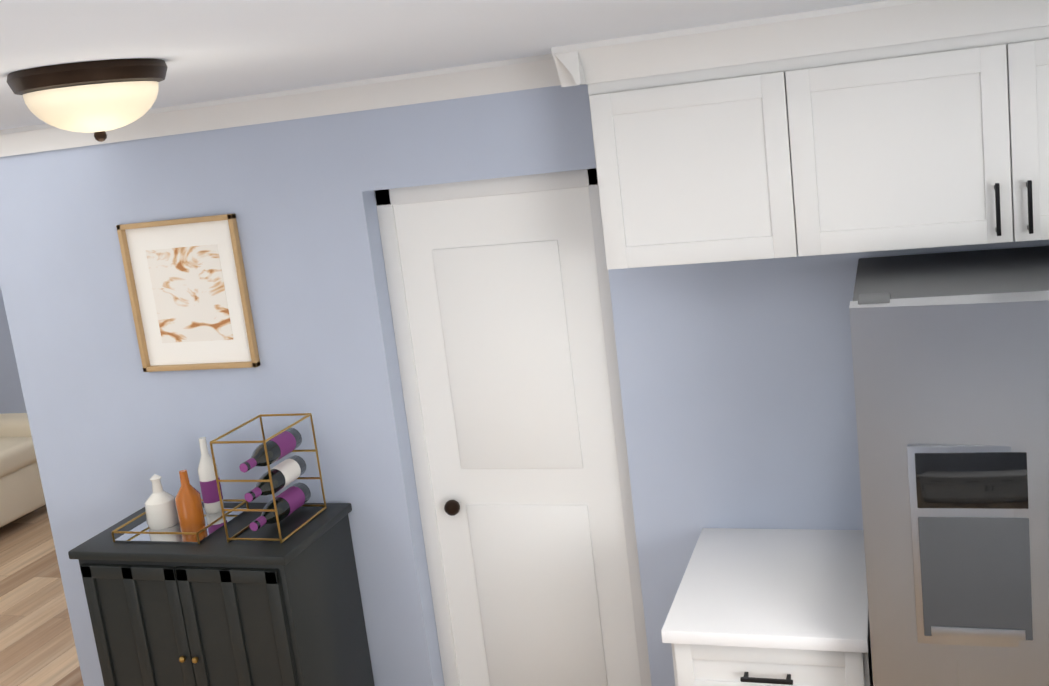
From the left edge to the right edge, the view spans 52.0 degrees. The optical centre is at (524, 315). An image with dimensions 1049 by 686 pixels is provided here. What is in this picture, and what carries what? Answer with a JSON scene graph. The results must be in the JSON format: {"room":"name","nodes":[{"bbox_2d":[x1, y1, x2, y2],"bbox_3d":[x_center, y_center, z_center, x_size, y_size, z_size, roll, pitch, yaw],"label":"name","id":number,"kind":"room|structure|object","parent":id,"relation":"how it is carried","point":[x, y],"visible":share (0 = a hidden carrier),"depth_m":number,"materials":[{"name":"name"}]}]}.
{"room":"kitchen","nodes":[
{"label":"kitchen","id":0,"kind":"room"},
{"bbox_2d":[0,286,26,413],"bbox_3d":[-5.143,0.814,4.678,0.140,2.420,11.000,-3,11,19],"label":"wall","id":1,"kind":"structure","parent":0,"point":[11,398],"depth_m":8.12,"materials":[{"name":"blue paint"}]},
{"bbox_2d":[0,504,83,685],"bbox_3d":[-0.655,1.785,3.392,9.470,0.060,11.000,-3,11,19],"label":"floor","id":2,"kind":"structure","parent":0,"point":[37,645],"depth_m":5.67,"materials":[{"name":"brown wood"}]},
{"bbox_2d":[0,413,45,527],"bbox_3d":[-3.892,1.095,6.554,0.900,0.902,2.260,-3,11,19],"label":"sofa","id":3,"kind":"object","parent":2,"relation":"on","point":[21,492],"visible":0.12,"depth_m":7.06,"materials":[{"name":"beige fabric"}]},
{"bbox_2d":[68,502,374,685],"bbox_3d":[-1.016,1.216,3.769,0.840,1.000,0.478,-3,11,19],"label":"bar cabinet","id":4,"kind":"object","parent":2,"relation":"on","point":[216,609],"visible":0.96,"depth_m":3.54,"materials":[{"name":"black paint"}]},
{"bbox_2d":[111,437,248,543],"bbox_3d":[-1.200,0.594,3.706,0.348,0.276,0.308,-3,11,19],"label":"tray","id":5,"kind":"object","parent":4,"relation":"on","point":[183,516],"visible":0.96,"depth_m":3.69,"materials":[{"name":"white mirror"}]},
{"bbox_2d":[210,413,326,542],"bbox_3d":[-0.845,0.535,3.607,0.208,0.344,0.328,-3,11,19],"label":"wine rack","id":6,"kind":"object","parent":4,"relation":"on","point":[269,451],"visible":1,"depth_m":3.59,"materials":[{"name":"gold metal"}]},
{"bbox_2d":[661,528,872,685],"bbox_3d":[0.749,1.175,3.083,0.509,0.914,0.681,-3,11,19],"label":"base cabinet","id":7,"kind":"object","parent":2,"relation":"on","point":[769,607],"visible":0.94,"depth_m":2.81,"materials":[{"name":"white wood"}]},
{"bbox_2d":[849,246,1048,685],"bbox_3d":[1.335,0.749,2.648,0.902,1.767,0.889,-3,11,19],"label":"fridge","id":8,"kind":"object","parent":2,"relation":"on","point":[950,354],"visible":1,"depth_m":2.31,"materials":[{"name":"grey metal"}]},
{"bbox_2d":[0,0,885,129],"bbox_3d":[-0.945,-0.637,2.944,9.470,0.060,11.000,-3,11,19],"label":"ceiling","id":9,"kind":"structure","parent":0,"point":[208,50],"depth_m":1.90,"materials":[{"name":"white paint"}]},
{"bbox_2d":[7,59,167,141],"bbox_3d":[-0.752,-0.367,1.883,0.264,0.128,0.264,-3,11,19],"label":"dome light","id":10,"kind":"object","parent":9,"relation":"attached to","point":[99,98],"visible":1,"depth_m":1.79,"materials":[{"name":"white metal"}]},
{"bbox_2d":[0,25,1048,685],"bbox_3d":[0.900,0.348,3.291,5.920,2.420,0.140,-3,11,19],"label":"wall","id":11,"kind":"structure","parent":0,"point":[550,445],"depth_m":3.64,"materials":[{"name":"blue paint"}]},
{"bbox_2d":[116,213,259,371],"bbox_3d":[-1.191,-0.071,3.807,0.480,0.540,0.027,-3,11,19],"label":"framed picture","id":12,"kind":"object","parent":11,"relation":"attached to","point":[188,292],"visible":1,"depth_m":3.81,"materials":[{"name":"white paper"}]},
{"bbox_2d":[0,54,560,156],"bbox_3d":[-0.918,-0.690,3.632,2.506,0.092,0.206,-3,11,19],"label":"crown molding","id":13,"kind":"structure","parent":11,"relation":"attached to","point":[524,73],"depth_m":3.47,"materials":[{"name":"white wood"}]},
{"bbox_2d":[575,20,766,269],"bbox_3d":[0.513,-0.475,2.998,0.587,0.615,0.297,-3,11,19],"label":"upper cabinet","id":14,"kind":"object","parent":11,"relation":"attached to","point":[676,146],"depth_m":2.88,"materials":[{"name":"white wood"}]},
{"bbox_2d":[751,0,1048,258],"bbox_3d":[1.199,-0.513,2.759,1.115,0.615,0.297,-3,11,19],"label":"upper cabinet","id":15,"kind":"object","parent":11,"relation":"attached to","point":[923,133],"depth_m":2.69,"materials":[{"name":"white wood"}]}
]}

